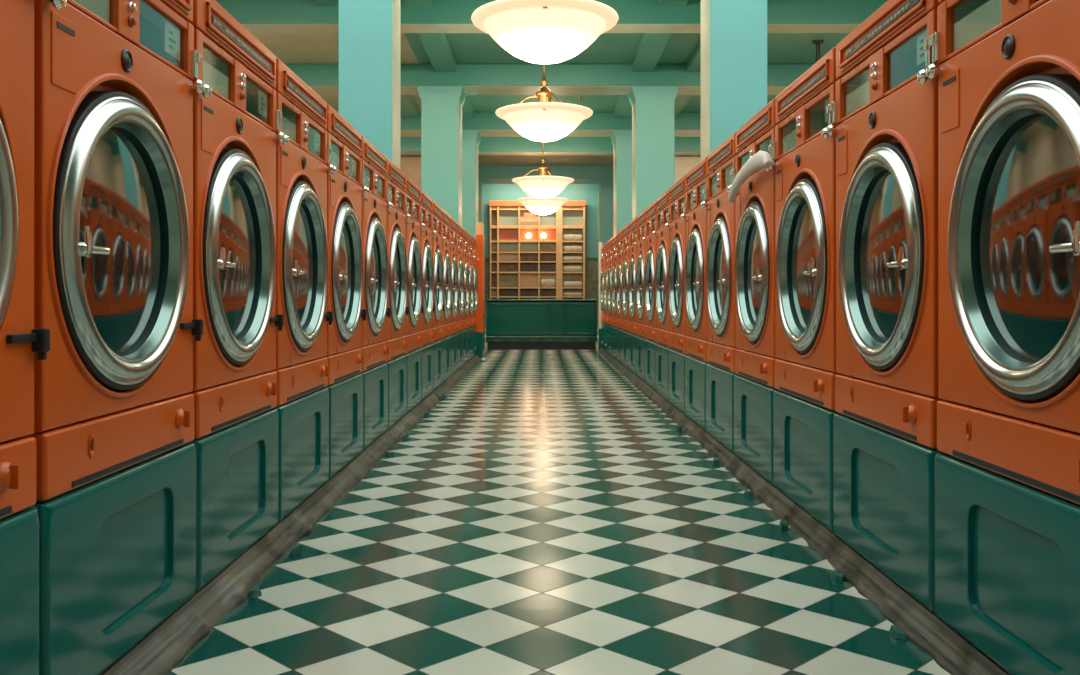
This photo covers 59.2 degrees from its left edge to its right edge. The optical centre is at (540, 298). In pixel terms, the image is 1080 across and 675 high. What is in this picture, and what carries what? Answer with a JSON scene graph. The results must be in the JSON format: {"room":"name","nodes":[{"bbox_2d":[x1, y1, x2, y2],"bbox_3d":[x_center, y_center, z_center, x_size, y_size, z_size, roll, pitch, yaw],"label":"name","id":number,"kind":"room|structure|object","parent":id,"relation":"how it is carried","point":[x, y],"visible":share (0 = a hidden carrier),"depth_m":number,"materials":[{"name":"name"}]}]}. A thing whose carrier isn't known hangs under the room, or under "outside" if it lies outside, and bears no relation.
{"room":"laundry","nodes":[
{"label":"laundry","id":0,"kind":"room"},
{"bbox_2d":[401,156,420,188],"bbox_3d":[-4.400,-1.580,26.800,4.200,4.900,0.200,0,0,0],"label":"wall","id":1,"kind":"structure","parent":0,"point":[410,165],"depth_m":26.70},
{"bbox_2d":[401,137,700,151],"bbox_3d":[0.100,-4.240,26.300,13.200,0.420,0.600,0,0,0],"label":"trim","id":2,"kind":"structure","parent":1,"relation":"attached to","point":[408,144],"depth_m":26.00,"materials":[{"name":"green paint"}]},
{"bbox_2d":[483,184,597,256],"bbox_3d":[0.100,-1.790,35.225,13.200,5.320,0.550,0,0,0],"label":"wall","id":3,"kind":"structure","parent":0,"point":[588,192],"depth_m":34.95,"materials":[{"name":"teal paint"}]},
{"bbox_2d":[485,259,597,322],"bbox_3d":[0.000,-0.300,34.900,9.000,2.340,0.100,0,0,0],"label":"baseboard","id":4,"kind":"structure","parent":3,"relation":"attached to","point":[591,265],"depth_m":34.85,"materials":[{"name":"wood"}]},
{"bbox_2d":[478,166,612,323],"bbox_3d":[0.100,-1.790,32.550,13.200,5.320,1.500,0,0,0],"label":"wall frame","id":5,"kind":"object","parent":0,"point":[602,176],"visible":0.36,"depth_m":31.80,"materials":[{"name":"teal paint"}]},
{"bbox_2d":[251,33,849,165],"bbox_3d":[0.100,-4.500,22.725,13.200,0.100,25.550,0,0,0],"label":"ceiling","id":6,"kind":"structure","parent":0,"point":[466,48],"depth_m":17.29,"materials":[{"name":"paint"}]},
{"bbox_2d":[312,0,420,118],"bbox_3d":[-3.075,-4.370,16.475,0.450,0.160,13.050,0,0,0],"label":"beam","id":7,"kind":"structure","parent":6,"relation":"attached to","point":[409,109],"depth_m":21.06,"materials":[{"name":"paint"}]},
{"bbox_2d":[402,0,473,118],"bbox_3d":[-1.800,-4.370,16.475,0.400,0.160,13.050,0,0,0],"label":"beam","id":8,"kind":"structure","parent":6,"relation":"attached to","point":[437,48],"depth_m":16.53,"materials":[{"name":"paint"}]},
{"bbox_2d":[337,112,700,129],"bbox_3d":[0.100,-4.240,23.100,13.200,0.420,1.000,0,0,0],"label":"beam","id":9,"kind":"structure","parent":6,"relation":"attached to","point":[482,120],"depth_m":22.60,"materials":[{"name":"green paint"}]},
{"bbox_2d":[512,142,573,197],"bbox_3d":[0.045,-3.354,21.300,1.400,2.189,1.400,0,0,0],"label":"pendant lamp","id":10,"kind":"object","parent":6,"relation":"hanging from","point":[542,185],"visible":0.95,"depth_m":20.96,"materials":[{"name":"white glass"}]},
{"bbox_2d":[517,195,568,214],"bbox_3d":[0.050,-3.354,25.550,1.400,2.189,1.400,0,0,0],"label":"pendant lamp","id":11,"kind":"object","parent":6,"relation":"hanging from","point":[540,206],"visible":0.81,"depth_m":25.16,"materials":[{"name":"white glass"}]},
{"bbox_2d":[495,64,592,141],"bbox_3d":[0.045,-3.354,13.600,1.400,2.189,1.400,0,0,0],"label":"pendant lamp","id":12,"kind":"object","parent":6,"relation":"hanging from","point":[543,120],"visible":1,"depth_m":13.25,"materials":[{"name":"white glass"}]},
{"bbox_2d":[471,0,618,63],"bbox_3d":[0.037,-3.354,9.050,1.400,2.189,1.400,0,0,0],"label":"pendant lamp","id":13,"kind":"object","parent":6,"relation":"hanging from","point":[532,31],"visible":1,"depth_m":8.69,"materials":[{"name":"white"}]},
{"bbox_2d":[285,64,813,85],"bbox_3d":[0.100,-4.240,18.360,13.200,0.420,0.780,0,0,0],"label":"ceiling beam","id":14,"kind":"structure","parent":6,"relation":"attached to","point":[311,74],"depth_m":17.97,"materials":[{"name":"green paint"}]},
{"bbox_2d":[309,86,787,94],"bbox_3d":[0.100,-4.027,18.360,13.200,0.006,0.740,0,0,0],"label":"trim","id":15,"kind":"structure","parent":14,"relation":"attached to","point":[320,90],"depth_m":18.34,"materials":[{"name":"paint"}]},
{"bbox_2d":[215,0,887,23],"bbox_3d":[0.100,-4.240,14.150,13.200,0.420,0.500,0,0,0],"label":"ceiling beam","id":16,"kind":"structure","parent":6,"relation":"attached to","point":[243,11],"depth_m":13.90,"materials":[{"name":"green paint"}]},
{"bbox_2d":[241,24,859,32],"bbox_3d":[0.100,-4.027,14.150,13.200,0.006,0.460,0,0,0],"label":"trim","id":17,"kind":"structure","parent":16,"relation":"attached to","point":[252,28],"depth_m":14.13,"materials":[{"name":"paint"}]},
{"bbox_2d":[613,0,687,118],"bbox_3d":[1.920,-4.370,16.475,0.400,0.160,13.050,0,0,0],"label":"beam","id":18,"kind":"structure","parent":6,"relation":"attached to","point":[651,47],"depth_m":16.76,"materials":[{"name":"paint"}]},
{"bbox_2d":[675,41,700,117],"bbox_3d":[2.975,-4.370,16.475,0.450,0.160,13.050,0,0,0],"label":"beam","id":19,"kind":"structure","parent":6,"relation":"attached to","point":[694,63],"depth_m":17.83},
{"bbox_2d":[167,323,950,674],"bbox_3d":[0.100,0.920,15.750,13.200,0.100,39.500,0,0,0],"label":"floor","id":20,"kind":"structure","parent":0,"point":[547,516],"depth_m":3.06,"materials":[{"name":"tile"}]},
{"bbox_2d":[0,506,38,674],"bbox_3d":[-1.223,0.591,1.369,0.600,0.413,0.787,0,0,0],"label":"base panel","id":21,"kind":"object","parent":20,"relation":"on","point":[19,531],"visible":1,"depth_m":1.68,"materials":[{"name":"teal metal"}]},
{"bbox_2d":[0,0,49,518],"bbox_3d":[-1.205,-0.238,1.369,0.654,1.239,0.780,0,0,0],"label":"washing machine","id":22,"kind":"object","parent":21,"relation":"on","point":[19,340],"visible":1,"depth_m":1.69,"materials":[{"name":"orange metal"}]},
{"bbox_2d":[34,442,195,674],"bbox_3d":[-1.223,0.591,2.166,0.600,0.413,0.787,0,0,0],"label":"base panel","id":23,"kind":"object","parent":20,"relation":"on","point":[117,550],"visible":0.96,"depth_m":2.08,"materials":[{"name":"teal metal"}]},
{"bbox_2d":[24,0,204,500],"bbox_3d":[-1.205,-0.238,2.166,0.654,1.239,0.780,0,0,0],"label":"washing machine","id":24,"kind":"object","parent":23,"relation":"on","point":[114,87],"visible":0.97,"depth_m":2.14,"materials":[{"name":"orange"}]},
{"bbox_2d":[191,408,277,592],"bbox_3d":[-1.223,0.591,2.962,0.600,0.413,0.787,0,0,0],"label":"base panel","id":25,"kind":"object","parent":20,"relation":"on","point":[237,463],"visible":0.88,"depth_m":2.89,"materials":[{"name":"teal metal"}]},
{"bbox_2d":[186,0,284,438],"bbox_3d":[-1.205,-0.238,2.963,0.654,1.239,0.780,0,0,0],"label":"washing machine","id":26,"kind":"object","parent":25,"relation":"on","point":[236,118],"visible":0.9,"depth_m":2.92,"materials":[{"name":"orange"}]},
{"bbox_2d":[248,587,261,598],"bbox_3d":[-0.839,0.858,2.777,0.041,0.023,0.058,0,0,0],"label":"chip","id":27,"kind":"object","parent":20,"relation":"on","point":[255,592],"visible":0.95,"depth_m":2.76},
{"bbox_2d":[101,354,480,674],"bbox_3d":[-1.197,0.834,6.711,0.706,0.072,14.022,0,0,0],"label":"baseboard","id":28,"kind":"structure","parent":20,"relation":"on","point":[169,643],"depth_m":2.90,"materials":[{"name":"wood"}]},
{"bbox_2d":[275,387,328,522],"bbox_3d":[-1.223,0.591,3.760,0.600,0.413,0.787,0,0,0],"label":"base panel","id":29,"kind":"object","parent":20,"relation":"on","point":[303,422],"visible":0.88,"depth_m":3.71,"materials":[{"name":"teal metal"}]},
{"bbox_2d":[272,58,333,405],"bbox_3d":[-1.205,-0.238,3.760,0.654,1.239,0.780,0,0,0],"label":"washing machine","id":30,"kind":"object","parent":29,"relation":"on","point":[302,264],"visible":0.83,"depth_m":3.70,"materials":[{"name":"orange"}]},
{"bbox_2d":[326,373,362,478],"bbox_3d":[-1.223,0.591,4.556,0.600,0.413,0.787,0,0,0],"label":"base panel","id":31,"kind":"object","parent":20,"relation":"on","point":[345,395],"visible":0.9,"depth_m":4.53,"materials":[{"name":"teal metal"}]},
{"bbox_2d":[325,104,367,384],"bbox_3d":[-1.205,-0.238,4.557,0.654,1.239,0.780,0,0,0],"label":"washing machine","id":32,"kind":"object","parent":31,"relation":"on","point":[345,357],"visible":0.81,"depth_m":4.50,"materials":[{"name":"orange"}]},
{"bbox_2d":[339,0,400,169],"bbox_3d":[-1.843,-1.580,10.240,0.706,4.900,0.602,0,0,0],"label":"pillar","id":33,"kind":"structure","parent":20,"relation":"on","point":[369,30],"depth_m":9.96,"materials":[{"name":"teal paint"}]},
{"bbox_2d":[361,362,387,449],"bbox_3d":[-1.223,0.591,5.354,0.600,0.413,0.787,0,0,0],"label":"base panel","id":34,"kind":"object","parent":20,"relation":"on","point":[375,379],"visible":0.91,"depth_m":5.33,"materials":[{"name":"teal metal"}]},
{"bbox_2d":[359,135,391,371],"bbox_3d":[-1.205,-0.238,5.354,0.654,1.239,0.780,0,0,0],"label":"washing machine","id":35,"kind":"object","parent":34,"relation":"on","point":[375,350],"visible":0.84,"depth_m":5.31,"materials":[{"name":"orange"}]},
{"bbox_2d":[386,355,406,428],"bbox_3d":[-1.223,0.591,6.151,0.600,0.413,0.787,0,0,0],"label":"base panel","id":36,"kind":"object","parent":20,"relation":"on","point":[397,367],"visible":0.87,"depth_m":6.15,"materials":[{"name":"teal metal"}]},
{"bbox_2d":[385,158,409,361],"bbox_3d":[-1.205,-0.238,6.151,0.654,1.239,0.780,0,0,0],"label":"washing machine","id":37,"kind":"object","parent":36,"relation":"on","point":[397,343],"visible":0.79,"depth_m":6.12,"materials":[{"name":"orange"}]},
{"bbox_2d":[405,349,420,413],"bbox_3d":[-1.223,0.591,6.947,0.600,0.413,0.787,0,0,0],"label":"base panel","id":38,"kind":"object","parent":20,"relation":"on","point":[414,357],"visible":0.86,"depth_m":6.95,"materials":[{"name":"teal metal"}]},
{"bbox_2d":[404,175,423,353],"bbox_3d":[-1.205,-0.238,6.948,0.654,1.239,0.780,0,0,0],"label":"washing machine","id":39,"kind":"object","parent":38,"relation":"on","point":[413,193],"visible":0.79,"depth_m":6.91,"materials":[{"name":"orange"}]},
{"bbox_2d":[419,344,432,400],"bbox_3d":[-1.223,0.591,7.745,0.600,0.413,0.787,0,0,0],"label":"base panel","id":40,"kind":"object","parent":20,"relation":"on","point":[426,351],"visible":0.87,"depth_m":7.77,"materials":[{"name":"teal metal"}]},
{"bbox_2d":[419,189,435,347],"bbox_3d":[-1.205,-0.238,7.745,0.654,1.239,0.780,0,0,0],"label":"washing machine","id":41,"kind":"object","parent":40,"relation":"on","point":[426,204],"visible":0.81,"depth_m":7.73,"materials":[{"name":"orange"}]},
{"bbox_2d":[432,340,442,390],"bbox_3d":[-1.223,0.591,8.541,0.600,0.413,0.787,0,0,0],"label":"base panel","id":42,"kind":"object","parent":20,"relation":"on","point":[437,346],"visible":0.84,"depth_m":8.59,"materials":[{"name":"teal metal"}]},
{"bbox_2d":[430,200,444,342],"bbox_3d":[-1.205,-0.238,8.542,0.654,1.239,0.780,0,0,0],"label":"washing machine","id":43,"kind":"object","parent":42,"relation":"on","point":[436,212],"visible":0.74,"depth_m":8.53,"materials":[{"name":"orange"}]},
{"bbox_2d":[417,86,464,225],"bbox_3d":[-1.915,-1.580,18.350,0.850,4.900,0.782,0,0,0],"label":"pillar","id":44,"kind":"structure","parent":20,"relation":"on","point":[441,106],"depth_m":17.98,"materials":[{"name":"teal paint"}]},
{"bbox_2d":[442,337,450,381],"bbox_3d":[-1.223,0.591,9.338,0.600,0.413,0.787,0,0,0],"label":"base panel","id":45,"kind":"object","parent":20,"relation":"on","point":[446,341],"visible":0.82,"depth_m":9.41,"materials":[{"name":"teal metal"}]},
{"bbox_2d":[441,209,452,338],"bbox_3d":[-1.205,-0.238,9.339,0.654,1.239,0.780,0,0,0],"label":"washing machine","id":46,"kind":"object","parent":45,"relation":"on","point":[445,220],"visible":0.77,"depth_m":9.33,"materials":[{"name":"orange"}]},
{"bbox_2d":[449,334,457,374],"bbox_3d":[-1.223,0.591,10.136,0.600,0.413,0.787,0,0,0],"label":"base panel","id":47,"kind":"object","parent":20,"relation":"on","point":[454,338],"visible":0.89,"depth_m":10.17,"materials":[{"name":"teal metal"}]},
{"bbox_2d":[449,216,459,335],"bbox_3d":[-1.205,-0.238,10.136,0.654,1.239,0.780,0,0,0],"label":"washing machine","id":48,"kind":"object","parent":47,"relation":"on","point":[453,224],"visible":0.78,"depth_m":10.12,"materials":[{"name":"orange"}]},
{"bbox_2d":[456,331,462,369],"bbox_3d":[-1.223,0.591,10.932,0.600,0.413,0.787,0,0,0],"label":"base panel","id":49,"kind":"object","parent":20,"relation":"on","point":[460,334],"visible":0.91,"depth_m":11.03,"materials":[{"name":"teal metal"}]},
{"bbox_2d":[456,222,464,332],"bbox_3d":[-1.205,-0.238,10.933,0.654,1.239,0.780,0,0,0],"label":"washing machine","id":50,"kind":"object","parent":49,"relation":"on","point":[459,232],"visible":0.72,"depth_m":10.95,"materials":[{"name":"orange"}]},
{"bbox_2d":[463,329,468,364],"bbox_3d":[-1.223,0.591,11.729,0.600,0.413,0.787,0,0,0],"label":"base panel","id":51,"kind":"object","parent":20,"relation":"on","point":[465,332],"visible":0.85,"depth_m":11.78,"materials":[{"name":"teal metal"}]},
{"bbox_2d":[463,228,469,330],"bbox_3d":[-1.205,-0.238,11.730,0.654,1.239,0.780,0,0,0],"label":"washing machine","id":52,"kind":"object","parent":51,"relation":"on","point":[465,233],"visible":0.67,"depth_m":11.73,"materials":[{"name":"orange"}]},
{"bbox_2d":[468,327,472,360],"bbox_3d":[-1.223,0.591,12.527,0.600,0.413,0.787,0,0,0],"label":"base panel","id":53,"kind":"object","parent":20,"relation":"on","point":[470,330],"visible":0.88,"depth_m":12.62,"materials":[{"name":"teal metal"}]},
{"bbox_2d":[468,233,474,328],"bbox_3d":[-1.205,-0.238,12.527,0.654,1.239,0.780,0,0,0],"label":"washing machine","id":54,"kind":"object","parent":53,"relation":"on","point":[470,239],"visible":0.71,"depth_m":12.51,"materials":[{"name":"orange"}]},
{"bbox_2d":[462,130,480,316],"bbox_3d":[-1.915,-1.580,23.085,0.850,4.900,0.972,0,0,0],"label":"pillar","id":55,"kind":"structure","parent":20,"relation":"on","point":[471,139],"depth_m":22.62,"materials":[{"name":"teal paint"}]},
{"bbox_2d":[473,326,476,356],"bbox_3d":[-1.223,0.591,13.323,0.600,0.413,0.787,0,0,0],"label":"base panel","id":56,"kind":"object","parent":20,"relation":"on","point":[474,327],"visible":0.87,"depth_m":13.37,"materials":[{"name":"teal metal"}]},
{"bbox_2d":[471,236,478,325],"bbox_3d":[-1.205,-0.238,13.324,0.654,1.239,0.780,0,0,0],"label":"washing machine","id":57,"kind":"object","parent":56,"relation":"on","point":[474,244],"visible":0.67,"depth_m":13.29,"materials":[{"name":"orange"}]},
{"bbox_2d":[476,223,484,358],"bbox_3d":[-0.895,-0.120,14.010,0.100,1.980,0.500,0,0,0],"label":"tall cabinet","id":58,"kind":"object","parent":20,"relation":"on","point":[480,248],"visible":0.85,"depth_m":13.76,"materials":[{"name":"orange metal"}]},
{"bbox_2d":[489,200,585,298],"bbox_3d":[-0.127,-1.354,34.590,3.523,4.447,0.420,0,0,0],"label":"shelving","id":59,"kind":"object","parent":20,"relation":"on","point":[518,265],"visible":0.82,"depth_m":34.70,"materials":[{"name":"brown wood"}]},
{"bbox_2d":[541,278,554,286],"bbox_3d":[0.254,-0.591,34.575,0.508,0.330,0.178,0,0,0],"label":"linens","id":60,"kind":"object","parent":59,"relation":"on","point":[545,282],"visible":1,"depth_m":34.50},
{"bbox_2d":[563,265,581,271],"bbox_3d":[1.153,-1.115,34.575,0.672,0.241,0.178,0,0,0],"label":"linens","id":61,"kind":"object","parent":59,"relation":"on","point":[568,268],"visible":1,"depth_m":34.50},
{"bbox_2d":[563,234,581,240],"bbox_3d":[1.153,-2.241,34.575,0.672,0.235,0.178,0,0,0],"label":"linens","id":62,"kind":"object","parent":59,"relation":"on","point":[568,237],"visible":1,"depth_m":34.50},
{"bbox_2d":[485,299,597,349],"bbox_3d":[0.005,0.436,16.593,1.940,0.868,0.815,0,0,0],"label":"counter","id":63,"kind":"object","parent":20,"relation":"on","point":[511,324],"depth_m":16.22,"materials":[{"name":"green paint"}]},
{"bbox_2d":[485,299,597,300],"bbox_3d":[0.005,0.021,16.595,1.940,0.038,0.810,0,0,0],"label":"countertop","id":64,"kind":"structure","parent":63,"relation":"on","point":[485,299],"depth_m":16.19,"materials":[{"name":"green paint"}]},
{"bbox_2d":[598,242,601,349],"bbox_3d":[0.978,-0.030,15.650,0.065,1.800,0.070,0,0,0],"label":"end post","id":65,"kind":"object","parent":20,"relation":"on","point":[599,243],"visible":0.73,"depth_m":15.62,"materials":[{"name":"beige metal"}]},
{"bbox_2d":[601,323,604,348],"bbox_3d":[1.284,0.591,15.181,0.600,0.413,0.815,0,0,0],"label":"base panel","id":66,"kind":"object","parent":20,"relation":"on","point":[602,324],"visible":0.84,"depth_m":15.38,"materials":[{"name":"teal metal"}]},
{"bbox_2d":[600,244,605,322],"bbox_3d":[1.266,-0.238,15.181,0.654,1.239,0.808,0,0,0],"label":"washing machine","id":67,"kind":"object","parent":66,"relation":"on","point":[603,251],"visible":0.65,"depth_m":15.09,"materials":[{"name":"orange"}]},
{"bbox_2d":[604,324,607,351],"bbox_3d":[1.284,0.591,14.357,0.600,0.413,0.815,0,0,0],"label":"base panel","id":68,"kind":"object","parent":20,"relation":"on","point":[605,325],"visible":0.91,"depth_m":14.46,"materials":[{"name":"teal metal"}]},
{"bbox_2d":[603,241,608,324],"bbox_3d":[1.266,-0.238,14.357,0.654,1.239,0.808,0,0,0],"label":"washing machine","id":69,"kind":"object","parent":68,"relation":"on","point":[606,244],"visible":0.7,"depth_m":14.34,"materials":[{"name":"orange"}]},
{"bbox_2d":[608,325,612,354],"bbox_3d":[1.284,0.591,13.531,0.600,0.413,0.815,0,0,0],"label":"base panel","id":70,"kind":"object","parent":20,"relation":"on","point":[609,326],"visible":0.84,"depth_m":13.63,"materials":[{"name":"teal metal"}]},
{"bbox_2d":[607,237,613,325],"bbox_3d":[1.266,-0.238,13.531,0.654,1.239,0.808,0,0,0],"label":"washing machine","id":71,"kind":"object","parent":70,"relation":"on","point":[610,243],"visible":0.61,"depth_m":13.52,"materials":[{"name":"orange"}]},
{"bbox_2d":[612,327,617,358],"bbox_3d":[1.284,0.591,12.707,0.600,0.413,0.815,0,0,0],"label":"base panel","id":72,"kind":"object","parent":20,"relation":"on","point":[614,329],"visible":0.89,"depth_m":12.86,"materials":[{"name":"teal metal"}]},
{"bbox_2d":[611,233,618,327],"bbox_3d":[1.266,-0.238,12.707,0.654,1.239,0.808,0,0,0],"label":"washing machine","id":73,"kind":"object","parent":72,"relation":"on","point":[615,238],"visible":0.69,"depth_m":12.66,"materials":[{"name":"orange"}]},
{"bbox_2d":[617,329,622,363],"bbox_3d":[1.284,0.591,11.882,0.600,0.413,0.815,0,0,0],"label":"base panel","id":74,"kind":"object","parent":20,"relation":"on","point":[619,331],"visible":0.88,"depth_m":11.91,"materials":[{"name":"teal metal"}]},
{"bbox_2d":[615,229,623,329],"bbox_3d":[1.266,-0.238,11.882,0.654,1.239,0.808,0,0,0],"label":"washing machine","id":75,"kind":"object","parent":74,"relation":"on","point":[620,233],"visible":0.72,"depth_m":11.87,"materials":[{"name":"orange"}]},
{"bbox_2d":[611,130,631,236],"bbox_3d":[2.165,-1.580,23.085,0.870,4.900,0.972,0,0,0],"label":"pillar","id":76,"kind":"structure","parent":20,"relation":"on","point":[621,140],"depth_m":22.62,"materials":[{"name":"teal paint"}]},
{"bbox_2d":[623,331,629,368],"bbox_3d":[1.284,0.591,11.056,0.600,0.413,0.815,0,0,0],"label":"base panel","id":77,"kind":"object","parent":20,"relation":"on","point":[625,334],"visible":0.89,"depth_m":11.08,"materials":[{"name":"teal metal"}]},
{"bbox_2d":[621,223,630,332],"bbox_3d":[1.266,-0.238,11.056,0.654,1.239,0.808,0,0,0],"label":"washing machine","id":78,"kind":"object","parent":77,"relation":"on","point":[626,230],"visible":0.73,"depth_m":11.03,"materials":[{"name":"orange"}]},
{"bbox_2d":[629,333,636,374],"bbox_3d":[1.284,0.591,10.232,0.600,0.413,0.815,0,0,0],"label":"base panel","id":79,"kind":"object","parent":20,"relation":"on","point":[632,338],"visible":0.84,"depth_m":10.33,"materials":[{"name":"teal metal"}]},
{"bbox_2d":[627,217,638,335],"bbox_3d":[1.266,-0.238,10.232,0.654,1.239,0.808,0,0,0],"label":"washing machine","id":80,"kind":"object","parent":79,"relation":"on","point":[633,224],"visible":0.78,"depth_m":10.20,"materials":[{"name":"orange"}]},
{"bbox_2d":[636,336,646,382],"bbox_3d":[1.284,0.591,9.406,0.600,0.413,0.815,0,0,0],"label":"base panel","id":81,"kind":"object","parent":20,"relation":"on","point":[640,342],"visible":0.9,"depth_m":9.43,"materials":[{"name":"teal metal"}]},
{"bbox_2d":[634,209,646,338],"bbox_3d":[1.266,-0.238,9.406,0.654,1.239,0.808,0,0,0],"label":"washing machine","id":82,"kind":"object","parent":81,"relation":"on","point":[641,218],"visible":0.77,"depth_m":9.37,"materials":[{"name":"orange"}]},
{"bbox_2d":[645,340,656,390],"bbox_3d":[1.284,0.591,8.582,0.600,0.413,0.815,0,0,0],"label":"base panel","id":83,"kind":"object","parent":20,"relation":"on","point":[650,347],"visible":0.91,"depth_m":8.57,"materials":[{"name":"teal metal"}]},
{"bbox_2d":[643,200,658,342],"bbox_3d":[1.266,-0.238,8.582,0.654,1.239,0.808,0,0,0],"label":"washing machine","id":84,"kind":"object","parent":83,"relation":"on","point":[651,211],"visible":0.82,"depth_m":8.54,"materials":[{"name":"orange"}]},
{"bbox_2d":[629,86,678,219],"bbox_3d":[2.165,-1.580,18.350,0.870,4.900,0.782,0,0,0],"label":"pillar","id":85,"kind":"structure","parent":20,"relation":"on","point":[653,107],"depth_m":17.98,"materials":[{"name":"teal paint"}]},
{"bbox_2d":[656,344,669,400],"bbox_3d":[1.284,0.591,7.756,0.600,0.413,0.815,0,0,0],"label":"base panel","id":86,"kind":"object","parent":20,"relation":"on","point":[662,352],"visible":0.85,"depth_m":7.73,"materials":[{"name":"teal metal"}]},
{"bbox_2d":[653,189,670,347],"bbox_3d":[1.266,-0.238,7.756,0.654,1.239,0.808,0,0,0],"label":"washing machine","id":87,"kind":"object","parent":86,"relation":"on","point":[663,202],"visible":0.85,"depth_m":7.71,"materials":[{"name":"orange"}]},
{"bbox_2d":[669,349,685,413],"bbox_3d":[1.284,0.591,6.931,0.600,0.413,0.815,0,0,0],"label":"base panel","id":88,"kind":"object","parent":20,"relation":"on","point":[676,359],"visible":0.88,"depth_m":6.93,"materials":[{"name":"teal metal"}]},
{"bbox_2d":[666,175,686,353],"bbox_3d":[1.266,-0.238,6.931,0.654,1.239,0.808,0,0,0],"label":"washing machine","id":89,"kind":"object","parent":88,"relation":"on","point":[676,267],"visible":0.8,"depth_m":6.88,"materials":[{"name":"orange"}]},
{"bbox_2d":[685,355,706,430],"bbox_3d":[1.284,0.591,6.106,0.600,0.413,0.815,0,0,0],"label":"base panel","id":90,"kind":"object","parent":20,"relation":"on","point":[695,369],"visible":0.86,"depth_m":6.09,"materials":[{"name":"teal metal"}]},
{"bbox_2d":[682,157,708,361],"bbox_3d":[1.266,-0.238,6.106,0.654,1.239,0.808,0,0,0],"label":"washing machine","id":91,"kind":"object","parent":90,"relation":"on","point":[696,178],"visible":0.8,"depth_m":6.06,"materials":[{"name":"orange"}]},
{"bbox_2d":[706,363,735,452],"bbox_3d":[1.284,0.591,5.282,0.600,0.413,0.815,0,0,0],"label":"base panel","id":92,"kind":"object","parent":20,"relation":"on","point":[719,381],"visible":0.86,"depth_m":5.25,"materials":[{"name":"teal metal"}]},
{"bbox_2d":[702,132,738,372],"bbox_3d":[1.266,-0.238,5.282,0.654,1.239,0.808,0,0,0],"label":"washing machine","id":93,"kind":"object","parent":92,"relation":"on","point":[721,213],"visible":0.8,"depth_m":5.24,"materials":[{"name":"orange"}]},
{"bbox_2d":[701,0,766,160],"bbox_3d":[2.105,-1.580,10.395,0.750,4.900,0.632,0,0,0],"label":"pillar","id":94,"kind":"structure","parent":20,"relation":"on","point":[733,32],"depth_m":10.10,"materials":[{"name":"teal paint"}]},
{"bbox_2d":[734,374,775,484],"bbox_3d":[1.284,0.591,4.457,0.600,0.413,0.815,0,0,0],"label":"base panel","id":95,"kind":"object","parent":20,"relation":"on","point":[753,400],"visible":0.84,"depth_m":4.42,"materials":[{"name":"teal metal"}]},
{"bbox_2d":[729,99,778,387],"bbox_3d":[1.266,-0.238,4.457,0.654,1.239,0.808,0,0,0],"label":"washing machine","id":96,"kind":"object","parent":95,"relation":"on","point":[754,271],"visible":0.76,"depth_m":4.38,"materials":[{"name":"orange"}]},
{"bbox_2d":[728,150,774,202],"bbox_3d":[0.945,-0.559,4.315,0.050,0.160,0.841,0,0,0],"label":"cloth","id":97,"kind":"object","parent":96,"relation":"hanging from","point":[761,159],"visible":1,"depth_m":4.22,"materials":[{"name":"fabric"}]},
{"bbox_2d":[598,348,1009,674],"bbox_3d":[1.260,0.834,7.897,0.681,0.072,15.394,0,0,0],"label":"baseboard","id":98,"kind":"structure","parent":20,"relation":"on","point":[951,651],"depth_m":2.92,"materials":[{"name":"wood"}]},
{"bbox_2d":[773,389,837,532],"bbox_3d":[1.284,0.591,3.631,0.600,0.413,0.815,0,0,0],"label":"base panel","id":99,"kind":"object","parent":20,"relation":"on","point":[802,429],"visible":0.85,"depth_m":3.58,"materials":[{"name":"teal metal"}]},
{"bbox_2d":[769,47,838,410],"bbox_3d":[1.266,-0.238,3.631,0.654,1.239,0.808,0,0,0],"label":"washing machine","id":100,"kind":"object","parent":99,"relation":"on","point":[803,150],"visible":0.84,"depth_m":3.58,"materials":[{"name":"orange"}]},
{"bbox_2d":[833,413,939,613],"bbox_3d":[1.284,0.591,2.807,0.600,0.413,0.815,0,0,0],"label":"base panel","id":101,"kind":"object","parent":20,"relation":"on","point":[884,481],"visible":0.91,"depth_m":2.72,"materials":[{"name":"teal metal"}]},
{"bbox_2d":[827,0,942,448],"bbox_3d":[1.266,-0.238,2.807,0.654,1.239,0.808,0,0,0],"label":"washing machine","id":102,"kind":"object","parent":101,"relation":"on","point":[884,109],"visible":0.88,"depth_m":2.76,"materials":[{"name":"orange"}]},
{"bbox_2d":[889,625,906,639],"bbox_3d":[0.922,0.858,2.451,0.037,0.022,0.065,0,0,0],"label":"chip","id":103,"kind":"object","parent":20,"relation":"on","point":[895,632],"visible":1,"depth_m":2.44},
{"bbox_2d":[935,452,1079,674],"bbox_3d":[1.284,0.591,1.982,0.600,0.413,0.815,0,0,0],"label":"base panel","id":104,"kind":"object","parent":20,"relation":"on","point":[1007,550],"visible":1,"depth_m":2.02,"materials":[{"name":"teal metal"}]},
{"bbox_2d":[926,0,1079,504],"bbox_3d":[1.266,-0.238,1.982,0.654,1.239,0.808,0,0,0],"label":"washing machine","id":105,"kind":"object","parent":104,"relation":"on","point":[1008,73],"visible":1,"depth_m":2.13,"materials":[{"name":"orange metal"}]},
{"bbox_2d":[675,156,700,182],"bbox_3d":[4.550,-1.580,26.800,4.300,4.900,0.200,0,0,0],"label":"wall","id":106,"kind":"structure","parent":0,"point":[683,164],"depth_m":26.70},
{"bbox_3d":[-6.600,-1.790,15.750,0.200,5.320,39.500,0,0,0],"label":"wall","id":107,"kind":"structure","parent":0,"visible":0},
{"bbox_2d":[401,130,700,136],"bbox_3d":[0.100,-4.027,23.100,13.200,0.006,0.960,0,0,0],"label":"trim","id":108,"kind":"structure","parent":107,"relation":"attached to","point":[404,133],"depth_m":23.10,"materials":[{"name":"paint"}]},
{"bbox_2d":[401,152,700,154],"bbox_3d":[0.100,-4.027,26.300,13.200,0.006,0.560,0,0,0],"label":"trim","id":109,"kind":"structure","parent":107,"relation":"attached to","point":[402,153],"depth_m":26.27,"materials":[{"name":"paint"}]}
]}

